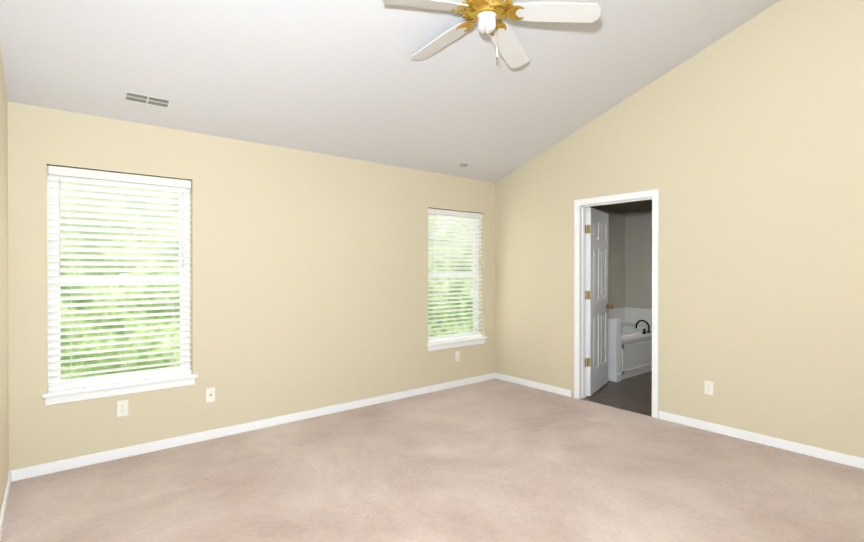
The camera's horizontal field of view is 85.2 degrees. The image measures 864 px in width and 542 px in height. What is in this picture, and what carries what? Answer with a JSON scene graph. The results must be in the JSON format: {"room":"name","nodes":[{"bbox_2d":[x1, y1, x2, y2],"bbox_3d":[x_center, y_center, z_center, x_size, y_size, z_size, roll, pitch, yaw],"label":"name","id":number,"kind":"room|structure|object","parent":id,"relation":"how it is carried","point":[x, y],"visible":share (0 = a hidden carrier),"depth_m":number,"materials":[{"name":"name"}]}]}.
{"room":"empty bedroom","nodes":[
{"label":"empty bedroom","id":0,"kind":"room"},
{"bbox_2d":[0,42,8,511],"bbox_3d":[-1.188,-0.630,1.034,0.120,4.190,5.000,0,0,-39],"label":"wall","id":1,"kind":"structure","parent":0,"point":[4,440],"depth_m":2.74,"materials":[{"name":"beige paint"}]},
{"bbox_2d":[0,471,10,541],"bbox_3d":[-1.131,1.329,1.079,0.014,0.072,4.986,0,0,-39],"label":"baseboard","id":2,"kind":"structure","parent":1,"relation":"attached to","point":[5,502],"depth_m":2.62,"materials":[{"name":"white wood"}]},
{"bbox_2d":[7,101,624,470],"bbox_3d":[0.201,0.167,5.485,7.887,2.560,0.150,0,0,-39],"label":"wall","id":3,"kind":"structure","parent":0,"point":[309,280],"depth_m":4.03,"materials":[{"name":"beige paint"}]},
{"bbox_2d":[47,166,189,389],"bbox_3d":[-2.296,0.051,3.505,0.885,1.528,0.068,0,0,-39],"label":"window","id":4,"kind":"structure","parent":3,"relation":"in","point":[51,373],"depth_m":3.41,"materials":[{"name":"white"}]},
{"bbox_2d":[48,165,190,390],"bbox_3d":[-2.246,0.053,3.443,0.873,1.517,0.075,0,0,-39],"label":"window blind","id":5,"kind":"object","parent":4,"relation":"attached to","point":[65,174],"visible":0.92,"depth_m":3.42,"materials":[{"name":"white plastic"}]},
{"bbox_2d":[42,373,197,405],"bbox_3d":[-2.240,0.856,3.439,0.941,0.082,0.126,0,0,-39],"label":"window sill","id":6,"kind":"structure","parent":3,"relation":"attached to","point":[90,392],"depth_m":3.37,"materials":[{"name":"white wood"}]},
{"bbox_2d":[117,400,127,416],"bbox_3d":[-2.238,0.997,3.403,0.070,0.115,0.009,0,0,-39],"label":"electrical outlet","id":7,"kind":"object","parent":3,"relation":"attached to","point":[122,407],"visible":1,"depth_m":3.40,"materials":[{"name":"white plastic"}]},
{"bbox_2d":[206,387,214,402],"bbox_3d":[-1.776,0.999,3.775,0.070,0.115,0.014,0,0,-39],"label":"outlet plate","id":8,"kind":"object","parent":3,"relation":"attached to","point":[210,394],"visible":1,"depth_m":3.77,"materials":[{"name":"white plastic"}]},
{"bbox_2d":[10,373,495,481],"bbox_3d":[-0.957,1.315,4.442,4.527,0.072,0.014,0,0,-39],"label":"baseboard","id":9,"kind":"structure","parent":3,"relation":"attached to","point":[58,466],"depth_m":3.79,"materials":[{"name":"white wood"}]},
{"bbox_2d":[428,218,478,339],"bbox_3d":[0.225,0.054,5.554,0.869,1.506,0.068,0,0,-39],"label":"window","id":10,"kind":"structure","parent":3,"relation":"in","point":[462,282],"depth_m":5.73,"materials":[{"name":"white"}]},
{"bbox_2d":[428,208,482,342],"bbox_3d":[0.275,0.056,5.493,0.857,1.495,0.075,0,0,-39],"label":"window blind","id":11,"kind":"object","parent":10,"relation":"attached to","point":[449,214],"visible":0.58,"depth_m":5.49,"materials":[{"name":"white plastic"}]},
{"bbox_2d":[455,351,459,360],"bbox_3d":[0.296,0.995,5.463,0.070,0.115,0.009,0,0,-39],"label":"electrical outlet","id":12,"kind":"object","parent":3,"relation":"attached to","point":[457,355],"visible":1,"depth_m":5.46,"materials":[{"name":"white plastic"}]},
{"bbox_2d":[427,336,487,350],"bbox_3d":[0.281,0.848,5.488,0.925,0.082,0.126,0,0,-39],"label":"window sill","id":13,"kind":"structure","parent":3,"relation":"attached to","point":[433,346],"depth_m":5.43,"materials":[{"name":"white wood"}]},
{"bbox_2d":[0,0,779,182],"bbox_3d":[0.653,-1.986,2.448,4.767,1.810,5.120,0,0,-39],"label":"ceiling","id":14,"kind":"structure","parent":0,"point":[351,79],"depth_m":3.44,"materials":[{"name":"white paint"}]},
{"bbox_2d":[124,91,170,108],"bbox_3d":[-1.964,-1.177,3.248,0.270,0.036,0.100,0,0,-39],"label":"ceiling vent","id":15,"kind":"object","parent":14,"relation":"in","point":[146,99],"visible":1,"depth_m":3.24,"materials":[{"name":"silver metal"}]},
{"bbox_2d":[458,162,470,167],"bbox_3d":[0.357,-1.167,5.206,0.130,0.030,0.081,0,0,-39],"label":"ceiling vent","id":16,"kind":"object","parent":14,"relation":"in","point":[464,165],"visible":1,"depth_m":5.21,"materials":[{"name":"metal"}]},
{"bbox_2d":[382,0,600,67],"bbox_3d":[0.299,-1.521,2.897,1.270,0.534,1.239,0,0,-39],"label":"ceiling fan","id":17,"kind":"object","parent":14,"relation":"hanging from","point":[486,15],"visible":1,"depth_m":2.83,"materials":[{"name":"white"}]},
{"bbox_2d":[1,379,863,541],"bbox_3d":[0.606,1.409,2.424,4.647,0.100,5.120,0,0,-39],"label":"floor","id":18,"kind":"structure","parent":0,"point":[495,460],"depth_m":2.98,"materials":[{"name":"beige carpet"}]},
{"bbox_2d":[608,318,621,381],"bbox_3d":[1.940,0.970,6.121,0.119,0.750,1.061,0,0,-39],"label":"wall","id":19,"kind":"structure","parent":0,"point":[614,351],"depth_m":5.73,"materials":[{"name":"white paint"}]},
{"bbox_2d":[581,371,651,416],"bbox_3d":[3.061,1.397,5.656,3.240,0.100,3.200,0,0,-39],"label":"floor","id":20,"kind":"structure","parent":0,"point":[633,394],"depth_m":5.08,"materials":[{"name":"tile"}]},
{"bbox_2d":[608,307,651,378],"bbox_3d":[2.763,0.977,6.800,2.013,0.730,1.043,0,0,-39],"label":"bathtub","id":21,"kind":"object","parent":20,"relation":"on","point":[636,341],"visible":0.4,"depth_m":6.22,"materials":[{"name":"white ceramic"}]},
{"bbox_2d":[592,200,651,212],"bbox_3d":[3.098,-1.004,5.696,3.120,0.100,3.470,0,0,-39],"label":"ceiling","id":22,"kind":"structure","parent":0,"point":[637,206],"depth_m":7.04,"materials":[{"name":"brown paint"}]},
{"bbox_2d":[625,210,651,308],"bbox_3d":[4.271,0.193,6.635,0.120,2.300,3.200,0,0,-39],"label":"wall","id":23,"kind":"structure","parent":0,"point":[638,259],"depth_m":7.66,"materials":[{"name":"beige paint"}]},
{"bbox_2d":[496,0,863,457],"bbox_3d":[2.418,-0.642,3.966,0.120,4.190,5.000,0,0,-39],"label":"wall","id":24,"kind":"structure","parent":0,"point":[741,148],"depth_m":3.79,"materials":[{"name":"beige paint"}]},
{"bbox_2d":[496,373,570,396],"bbox_3d":[1.141,1.312,5.438,0.014,0.072,1.088,0,0,-39],"label":"baseboard","id":25,"kind":"structure","parent":24,"relation":"attached to","point":[546,387],"depth_m":5.38,"materials":[{"name":"white wood"}]},
{"bbox_2d":[587,207,612,395],"bbox_3d":[1.884,0.330,5.327,0.179,2.012,0.782,0,0,34],"label":"door leaf","id":26,"kind":"structure","parent":24,"relation":"in","point":[597,300],"depth_m":5.24,"materials":[{"name":"white wood"}]},
{"bbox_2d":[574,189,658,418],"bbox_3d":[1.841,0.304,4.676,0.157,2.093,0.881,0,0,-39],"label":"door frame","id":27,"kind":"structure","parent":24,"relation":"attached to","point":[580,297],"depth_m":4.93,"materials":[{"name":"white wood"}]},
{"bbox_2d":[704,381,713,394],"bbox_3d":[2.337,0.991,3.970,0.009,0.115,0.070,0,0,-39],"label":"electrical outlet","id":28,"kind":"object","parent":24,"relation":"attached to","point":[708,387],"visible":1,"depth_m":3.97,"materials":[{"name":"white plastic"}]},
{"bbox_2d":[659,411,863,468],"bbox_3d":[3.007,1.320,3.142,0.014,0.072,2.967,0,0,-39],"label":"baseboard","id":29,"kind":"structure","parent":24,"relation":"attached to","point":[838,457],"depth_m":3.63,"materials":[{"name":"white wood"}]},
{"label":"outside","id":30,"kind":"structure","parent":0,"visible":0},
{"bbox_2d":[60,181,471,379],"bbox_3d":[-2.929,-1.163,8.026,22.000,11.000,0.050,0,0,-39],"label":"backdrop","id":31,"kind":"structure","parent":30,"point":[128,306],"depth_m":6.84,"materials":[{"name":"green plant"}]}
]}

